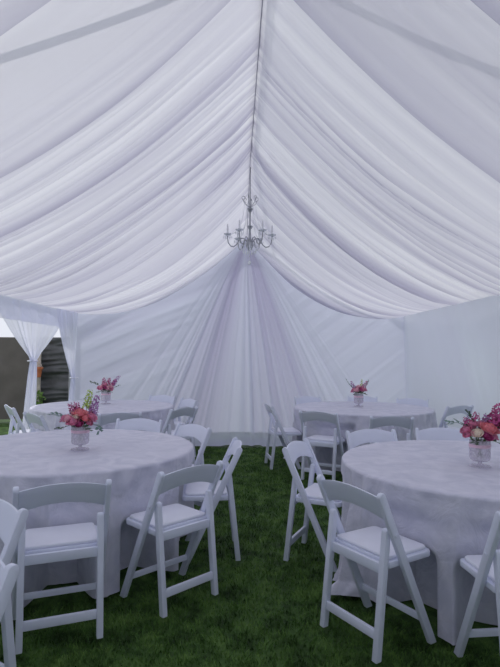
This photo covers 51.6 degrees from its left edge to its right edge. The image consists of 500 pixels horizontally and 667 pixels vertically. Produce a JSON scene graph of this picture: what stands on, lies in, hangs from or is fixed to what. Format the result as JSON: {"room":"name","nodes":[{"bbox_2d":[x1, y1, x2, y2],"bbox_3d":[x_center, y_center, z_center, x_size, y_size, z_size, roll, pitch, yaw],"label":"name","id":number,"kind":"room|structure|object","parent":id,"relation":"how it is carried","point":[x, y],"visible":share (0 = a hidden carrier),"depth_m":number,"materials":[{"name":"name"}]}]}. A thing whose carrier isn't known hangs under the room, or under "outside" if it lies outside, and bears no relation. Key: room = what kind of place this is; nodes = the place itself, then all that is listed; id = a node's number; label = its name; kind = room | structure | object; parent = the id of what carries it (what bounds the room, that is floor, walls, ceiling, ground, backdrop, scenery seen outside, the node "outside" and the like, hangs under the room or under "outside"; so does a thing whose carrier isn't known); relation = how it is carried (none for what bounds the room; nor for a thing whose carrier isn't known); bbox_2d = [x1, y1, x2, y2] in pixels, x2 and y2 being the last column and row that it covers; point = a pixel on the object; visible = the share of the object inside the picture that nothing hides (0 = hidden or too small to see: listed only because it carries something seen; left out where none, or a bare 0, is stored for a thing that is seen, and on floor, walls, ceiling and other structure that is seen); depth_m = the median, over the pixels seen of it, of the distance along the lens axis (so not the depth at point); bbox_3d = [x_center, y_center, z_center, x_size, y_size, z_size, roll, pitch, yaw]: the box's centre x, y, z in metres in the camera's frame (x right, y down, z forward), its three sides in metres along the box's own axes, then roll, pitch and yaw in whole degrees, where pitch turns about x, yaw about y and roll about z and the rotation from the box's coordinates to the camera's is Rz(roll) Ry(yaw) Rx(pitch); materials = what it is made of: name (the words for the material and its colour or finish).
{"room":"wedding reception tent","nodes":[
{"label":"wedding reception tent","id":0,"kind":"room"},
{"bbox_2d":[68,372,70,398],"bbox_3d":[-0.032,-0.508,3.840,6.146,4.289,10.592,0,-2,0],"label":"frame","id":1,"kind":"object","parent":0,"point":[69,372],"visible":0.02,"depth_m":8.87,"materials":[{"name":"metal"}]},
{"bbox_2d":[0,294,58,326],"bbox_3d":[-2.973,-0.341,6.772,0.023,0.360,3.870,1,-2,-2],"label":"valance","id":2,"kind":"object","parent":1,"relation":"attached to","point":[49,319],"visible":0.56,"depth_m":7.09,"materials":[{"name":"white fabric"}]},
{"bbox_2d":[74,238,406,445],"bbox_3d":[-0.098,-0.002,8.502,5.741,3.580,0.642,1,-2,-2],"label":"wall","id":3,"kind":"structure","parent":0,"point":[239,338],"depth_m":8.72,"materials":[{"name":"white fabric"}]},
{"bbox_2d":[0,0,499,318],"bbox_3d":[-0.039,-1.504,3.723,5.889,2.078,10.273,0,-2,0],"label":"ceiling","id":4,"kind":"structure","parent":0,"point":[126,148],"depth_m":4.30,"materials":[{"name":"white fabric"}]},
{"bbox_2d":[0,295,58,428],"bbox_3d":[-3.095,0.653,7.120,0.260,2.120,2.550,1,-2,-1],"label":"curtain","id":5,"kind":"object","parent":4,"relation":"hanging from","point":[33,338],"visible":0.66,"depth_m":7.30,"materials":[{"name":"white fabric"}]},
{"bbox_2d":[57,308,78,400],"bbox_3d":[-2.885,0.697,8.166,0.156,2.120,0.932,0,-2,0],"label":"curtain","id":6,"kind":"object","parent":4,"relation":"hanging from","point":[67,320],"visible":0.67,"depth_m":8.29,"materials":[{"name":"white fabric"}]},
{"bbox_2d":[223,167,275,264],"bbox_3d":[0.000,-1.657,7.274,0.741,1.400,0.673,0,-2,0],"label":"chandelier","id":7,"kind":"object","parent":4,"relation":"hanging from","point":[249,243],"visible":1,"depth_m":7.25,"materials":[{"name":"silver metal"}]},
{"bbox_2d":[247,0,262,230],"bbox_3d":[0.097,-2.200,3.720,0.008,0.657,10.052,1,-2,-2],"label":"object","id":8,"kind":"structure","parent":4,"relation":"hanging from","point":[262,0],"depth_m":5.04,"materials":[{"name":"black metal"}]},
{"bbox_2d":[0,419,499,666],"bbox_3d":[1.487,1.544,1.440,33.000,0.030,33.000,0,-2,0],"label":"ground","id":9,"kind":"structure","parent":0,"point":[431,612],"depth_m":2.94,"materials":[{"name":"green plant"}]},
{"bbox_2d":[0,559,19,621],"bbox_3d":[-1.025,1.107,1.545,0.477,0.802,0.430,-1,-3,31],"label":"folding chair","id":10,"kind":"object","parent":9,"relation":"on","point":[9,573],"visible":1,"depth_m":1.58,"materials":[{"name":"white plastic"}]},
{"bbox_2d":[0,499,28,666],"bbox_3d":[-1.239,1.128,2.109,0.477,0.802,0.430,-1,-3,30],"label":"folding chair","id":11,"kind":"object","parent":9,"relation":"on","point":[12,520],"visible":0.83,"depth_m":2.13,"materials":[{"name":"white plastic"}]},
{"bbox_2d":[0,337,29,418],"bbox_3d":[-6.610,0.950,11.017,3.861,1.780,0.088,1,-2,-2],"label":"fence","id":12,"kind":"object","parent":9,"relation":"on","point":[14,366],"visible":0.71,"depth_m":11.03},
{"bbox_2d":[4,404,40,433],"bbox_3d":[-2.792,1.287,6.408,0.430,0.802,0.477,2,-3,-36],"label":"folding chair","id":13,"kind":"object","parent":9,"relation":"on","point":[11,412],"visible":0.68,"depth_m":6.29,"materials":[{"name":"white plastic"}]},
{"bbox_2d":[21,390,45,420],"bbox_3d":[-4.394,1.500,10.579,0.425,0.684,0.485,0,-2,17],"label":"shrub","id":14,"kind":"object","parent":9,"relation":"on","point":[39,393],"visible":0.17,"depth_m":10.61,"materials":[{"name":"green plant"}]},
{"bbox_2d":[23,411,49,431],"bbox_3d":[-2.217,1.263,5.695,0.430,0.802,0.477,3,-3,-44],"label":"folding chair","id":15,"kind":"object","parent":9,"relation":"on","point":[29,417],"visible":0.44,"depth_m":5.54,"materials":[{"name":"white plastic"}]},
{"bbox_2d":[36,354,40,401],"bbox_3d":[-4.487,1.053,10.894,0.140,1.600,0.050,0,-2,0],"label":"wooden post","id":16,"kind":"object","parent":9,"relation":"on","point":[38,362],"visible":0.06,"depth_m":10.88,"materials":[{"name":"brown wood"}]},
{"bbox_2d":[37,357,42,376],"bbox_3d":[-4.428,0.694,10.730,0.260,0.426,0.256,0,-2,0],"label":"pot","id":17,"kind":"object","parent":16,"relation":"hanging from","point":[39,369],"visible":0.45,"depth_m":10.67,"materials":[{"name":"ceramic"}]},
{"bbox_2d":[40,337,68,403],"bbox_3d":[-2.980,0.974,11.129,3.364,1.800,0.210,1,-2,-2],"label":"fence","id":18,"kind":"object","parent":9,"relation":"on","point":[55,371],"visible":0.07,"depth_m":11.06,"materials":[{"name":"black wood"}]},
{"bbox_2d":[12,479,111,654],"bbox_3d":[-1.010,1.156,2.760,0.477,0.802,0.430,1,-2,-22],"label":"folding chair","id":19,"kind":"object","parent":9,"relation":"on","point":[42,545],"visible":0.94,"depth_m":2.65,"materials":[{"name":"white plastic"}]},
{"bbox_2d":[25,525,96,554],"bbox_3d":[-1.030,1.123,2.811,0.406,0.032,0.323,1,-2,-22],"label":"seat","id":20,"kind":"object","parent":19,"relation":"on","point":[62,537],"depth_m":2.73,"materials":[{"name":"white plastic"}]},
{"bbox_2d":[97,412,141,430],"bbox_3d":[-1.496,1.275,5.843,0.477,0.802,0.430,1,-2,-20],"label":"folding chair","id":21,"kind":"object","parent":9,"relation":"on","point":[108,418],"visible":0.35,"depth_m":5.66,"materials":[{"name":"white plastic"}]},
{"bbox_2d":[115,418,162,432],"bbox_3d":[-1.132,1.243,4.960,0.477,0.802,0.430,0,-2,8],"label":"folding chair","id":22,"kind":"object","parent":9,"relation":"on","point":[136,423],"visible":0.3,"depth_m":5.14,"materials":[{"name":"white plastic"}]},
{"bbox_2d":[148,395,175,405],"bbox_3d":[-1.439,1.357,7.893,0.477,0.802,0.430,0,-2,23],"label":"folding chair","id":23,"kind":"object","parent":9,"relation":"on","point":[162,398],"visible":0.33,"depth_m":8.06,"materials":[{"name":"white plastic"}]},
{"bbox_2d":[120,460,223,617],"bbox_3d":[-0.471,1.175,3.139,0.430,0.802,0.477,-2,-3,45],"label":"folding chair","id":24,"kind":"object","parent":9,"relation":"on","point":[171,521],"visible":1,"depth_m":3.05,"materials":[{"name":"white plastic"}]},
{"bbox_2d":[126,515,206,535],"bbox_3d":[-0.509,1.141,3.178,0.323,0.032,0.406,-2,-3,45],"label":"seat","id":25,"kind":"object","parent":24,"relation":"on","point":[170,522],"depth_m":3.07,"materials":[{"name":"white plastic"}]},
{"bbox_2d":[161,406,197,463],"bbox_3d":[-0.950,1.301,6.385,0.430,0.802,0.477,-1,-3,36],"label":"folding chair","id":26,"kind":"object","parent":9,"relation":"on","point":[187,411],"visible":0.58,"depth_m":6.27,"materials":[{"name":"white plastic"}]},
{"bbox_2d":[174,398,197,456],"bbox_3d":[-1.036,1.339,7.359,0.430,0.802,0.477,2,-3,-33],"label":"folding chair","id":27,"kind":"object","parent":9,"relation":"on","point":[183,402],"visible":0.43,"depth_m":7.42,"materials":[{"name":"white plastic"}]},
{"bbox_2d":[173,423,211,506],"bbox_3d":[-0.651,1.232,4.609,0.430,0.802,0.477,3,-3,-44],"label":"folding chair","id":28,"kind":"object","parent":9,"relation":"on","point":[199,432],"visible":0.41,"depth_m":4.66,"materials":[{"name":"white plastic"}]},
{"bbox_2d":[182,437,242,563],"bbox_3d":[-0.280,1.205,3.837,0.430,0.802,0.477,1,-2,-5],"label":"folding chair","id":29,"kind":"object","parent":9,"relation":"on","point":[194,491],"visible":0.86,"depth_m":3.64,"materials":[{"name":"white plastic"}]},
{"bbox_2d":[182,484,227,500],"bbox_3d":[-0.333,1.169,3.834,0.323,0.032,0.406,1,-2,-5],"label":"seat","id":30,"kind":"object","parent":29,"relation":"on","point":[191,492],"depth_m":3.66,"materials":[{"name":"white plastic"}]},
{"bbox_2d":[264,403,301,468],"bbox_3d":[0.424,1.328,6.778,0.430,0.802,0.477,1,-2,-9],"label":"folding chair","id":31,"kind":"object","parent":9,"relation":"on","point":[280,431],"visible":0.94,"depth_m":6.60,"materials":[{"name":"white plastic"}]},
{"bbox_2d":[271,429,301,435],"bbox_3d":[0.477,1.294,6.787,0.323,0.032,0.406,1,-2,-9],"label":"seat","id":32,"kind":"object","parent":31,"relation":"attached to","point":[287,432],"depth_m":6.60,"materials":[{"name":"white plastic"}]},
{"bbox_2d":[294,396,321,404],"bbox_3d":[0.973,1.379,7.941,0.477,0.802,0.430,1,-3,-24],"label":"folding chair","id":33,"kind":"object","parent":9,"relation":"on","point":[304,399],"visible":0.27,"depth_m":8.11,"materials":[{"name":"white plastic"}]},
{"bbox_2d":[282,438,341,571],"bbox_3d":[0.504,1.208,3.764,0.430,0.802,0.477,-1,-3,25],"label":"folding chair","id":34,"kind":"object","parent":9,"relation":"on","point":[312,494],"visible":0.75,"depth_m":3.64,"materials":[{"name":"white plastic"}]},
{"bbox_2d":[296,497,341,506],"bbox_3d":[0.553,1.173,3.743,0.323,0.032,0.406,-1,-3,25],"label":"seat","id":35,"kind":"object","parent":34,"relation":"attached to","point":[312,500],"depth_m":3.56,"materials":[{"name":"white plastic"}]},
{"bbox_2d":[299,411,344,479],"bbox_3d":[0.867,1.305,6.104,0.477,0.802,0.430,-1,-3,29],"label":"folding chair","id":36,"kind":"object","parent":9,"relation":"on","point":[315,440],"visible":0.77,"depth_m":5.98,"materials":[{"name":"white plastic"}]},
{"bbox_2d":[309,439,344,444],"bbox_3d":[0.893,1.272,6.152,0.406,0.032,0.323,-1,-3,29],"label":"seat","id":37,"kind":"object","parent":36,"relation":"attached to","point":[312,441],"depth_m":5.99,"materials":[{"name":"white plastic"}]},
{"bbox_2d":[347,396,377,401],"bbox_3d":[1.750,1.389,8.046,0.477,0.802,0.430,0,-2,12],"label":"folding chair","id":38,"kind":"object","parent":9,"relation":"on","point":[365,398],"visible":0.22,"depth_m":8.22,"materials":[{"name":"white plastic"}]},
{"bbox_2d":[345,429,397,449],"bbox_3d":[1.102,1.236,4.348,0.477,0.802,0.430,1,-2,-14],"label":"folding chair","id":39,"kind":"object","parent":9,"relation":"on","point":[359,437],"visible":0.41,"depth_m":4.53,"materials":[{"name":"white plastic"}]},
{"bbox_2d":[316,474,435,663],"bbox_3d":[0.655,1.168,2.728,0.430,0.802,0.477,2,-3,-33],"label":"folding chair","id":40,"kind":"object","parent":9,"relation":"on","point":[378,549],"visible":1,"depth_m":2.62,"materials":[{"name":"white plastic"}]},
{"bbox_2d":[335,537,429,568],"bbox_3d":[0.700,1.135,2.758,0.323,0.032,0.406,2,-3,-33],"label":"seat","id":41,"kind":"object","parent":40,"relation":"on","point":[369,547],"depth_m":2.66,"materials":[{"name":"white plastic"}]},
{"bbox_2d":[367,416,413,443],"bbox_3d":[1.533,1.295,5.725,0.477,0.802,0.430,0,-2,3],"label":"folding chair","id":42,"kind":"object","parent":9,"relation":"on","point":[404,422],"visible":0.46,"depth_m":5.56,"materials":[{"name":"white plastic"}]},
{"bbox_2d":[396,398,428,406],"bbox_3d":[2.393,1.381,7.697,0.477,0.802,0.430,-1,-3,25],"label":"folding chair","id":43,"kind":"object","parent":9,"relation":"on","point":[412,401],"visible":0.37,"depth_m":7.86,"materials":[{"name":"white plastic"}]},
{"bbox_2d":[415,428,470,440],"bbox_3d":[1.705,1.246,4.468,0.477,0.802,0.430,0,-2,8],"label":"folding chair","id":44,"kind":"object","parent":9,"relation":"on","point":[430,433],"visible":0.3,"depth_m":4.65,"materials":[{"name":"white plastic"}]},
{"bbox_2d":[438,405,473,429],"bbox_3d":[2.683,1.354,6.957,0.477,0.802,0.430,2,-3,-26],"label":"folding chair","id":45,"kind":"object","parent":9,"relation":"on","point":[448,411],"visible":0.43,"depth_m":6.78,"materials":[{"name":"white plastic"}]},
{"bbox_2d":[454,511,499,657],"bbox_3d":[1.254,1.159,2.376,0.477,0.802,0.430,1,-2,-6],"label":"folding chair","id":46,"kind":"object","parent":9,"relation":"on","point":[485,568],"visible":1,"depth_m":2.33,"materials":[{"name":"white plastic"}]},
{"bbox_2d":[460,558,495,593],"bbox_3d":[1.249,1.126,2.430,0.406,0.032,0.323,1,-2,-6],"label":"seat","id":47,"kind":"object","parent":46,"relation":"on","point":[472,568],"depth_m":2.42,"materials":[{"name":"white plastic"}]},
{"bbox_2d":[404,295,499,442],"bbox_3d":[3.049,0.560,3.774,0.571,2.140,10.210,1,-2,-2],"label":"wall","id":48,"kind":"structure","parent":0,"point":[452,353],"depth_m":7.21,"materials":[{"name":"fabric"}]},
{"bbox_3d":[-1.350,1.225,3.854,1.798,0.747,1.798,0,-2,0],"label":"round table","id":49,"kind":"object","parent":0,"visible":0,"materials":[{"name":"white fabric tablecloth"},{"name":"wood"}]},
{"bbox_2d":[0,429,194,606],"bbox_3d":[-1.421,1.217,3.846,2.018,0.751,2.125,0,-2,0],"label":"tablecloth","id":50,"kind":"object","parent":49,"relation":"on","point":[133,460],"visible":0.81,"depth_m":3.27,"materials":[{"name":"white fabric"}]},
{"bbox_2d":[71,426,89,450],"bbox_3d":[-1.231,0.756,3.751,0.132,0.166,0.132,0,-2,0],"label":"flower vase","id":51,"kind":"object","parent":50,"relation":"on","point":[73,431],"visible":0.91,"depth_m":3.71,"materials":[{"name":"clear glass"}]},
{"bbox_2d":[48,390,102,441],"bbox_3d":[-1.261,0.594,3.736,0.418,0.376,0.264,0,-2,0],"label":"flower bouquet","id":52,"kind":"object","parent":51,"relation":"in","point":[78,417],"visible":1,"depth_m":3.72,"materials":[{"name":"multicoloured plant"}]},
{"bbox_3d":[1.534,1.230,3.387,1.798,0.747,1.798,0,-2,0],"label":"round table","id":53,"kind":"object","parent":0,"visible":0},
{"bbox_2d":[331,440,499,645],"bbox_3d":[1.543,1.220,3.310,2.139,0.751,1.996,0,-2,0],"label":"tablecloth","id":54,"kind":"object","parent":53,"relation":"on","point":[438,500],"visible":0.84,"depth_m":2.90,"materials":[{"name":"white fabric"}]},
{"bbox_2d":[469,438,490,468],"bbox_3d":[1.460,0.760,3.284,0.132,0.166,0.132,0,-2,0],"label":"flower vase","id":55,"kind":"object","parent":54,"relation":"on","point":[487,446],"visible":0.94,"depth_m":3.25,"materials":[{"name":"clear glass"}]},
{"bbox_2d":[444,403,499,457],"bbox_3d":[1.436,0.612,3.271,0.404,0.346,0.257,0,-2,0],"label":"flower bouquet","id":56,"kind":"object","parent":55,"relation":"in","point":[488,429],"visible":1,"depth_m":3.26,"materials":[{"name":"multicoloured plant"}]},
{"bbox_3d":[1.511,1.372,6.943,1.798,0.747,1.798,0,-2,0],"label":"round table","id":57,"kind":"object","parent":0,"visible":0},
{"bbox_2d":[284,401,437,470],"bbox_3d":[1.503,1.365,6.943,2.100,0.751,1.985,0,-2,0],"label":"tablecloth","id":58,"kind":"object","parent":57,"relation":"on","point":[352,418],"visible":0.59,"depth_m":6.44,"materials":[{"name":"white fabric"}]},
{"bbox_2d":[354,394,362,406],"bbox_3d":[1.485,0.911,7.070,0.132,0.166,0.132,0,-2,0],"label":"flower vase","id":59,"kind":"object","parent":58,"relation":"on","point":[356,396],"visible":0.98,"depth_m":7.02,"materials":[{"name":"clear glass"}]},
{"bbox_2d":[346,379,368,401],"bbox_3d":[1.469,0.772,7.063,0.318,0.329,0.244,0,-2,0],"label":"flower bouquet","id":60,"kind":"object","parent":59,"relation":"in","point":[359,389],"visible":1,"depth_m":7.05,"materials":[{"name":"pink plant"}]},
{"bbox_3d":[-1.955,1.342,6.900,1.798,0.747,1.798,0,-2,0],"label":"round table","id":61,"kind":"object","parent":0,"visible":0,"materials":[{"name":"white fabric tablecloth"},{"name":"wood"}]},
{"bbox_2d":[29,400,174,431],"bbox_3d":[-1.984,1.337,6.946,1.866,0.750,2.041,2,-3,-30],"label":"tablecloth","id":62,"kind":"object","parent":61,"relation":"on","point":[152,410],"visible":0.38,"depth_m":6.54,"materials":[{"name":"white fabric"}]},
{"bbox_2d":[101,392,110,403],"bbox_3d":[-1.987,0.885,7.130,0.132,0.166,0.132,0,-2,0],"label":"flower vase","id":63,"kind":"object","parent":62,"relation":"on","point":[107,393],"visible":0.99,"depth_m":7.11,"materials":[{"name":"clear glass"}]},
{"bbox_2d":[90,376,120,399],"bbox_3d":[-2.003,0.745,7.124,0.436,0.332,0.245,0,-2,0],"label":"flower bouquet","id":64,"kind":"object","parent":63,"relation":"in","point":[105,386],"visible":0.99,"depth_m":7.12,"materials":[{"name":"pink plant"}]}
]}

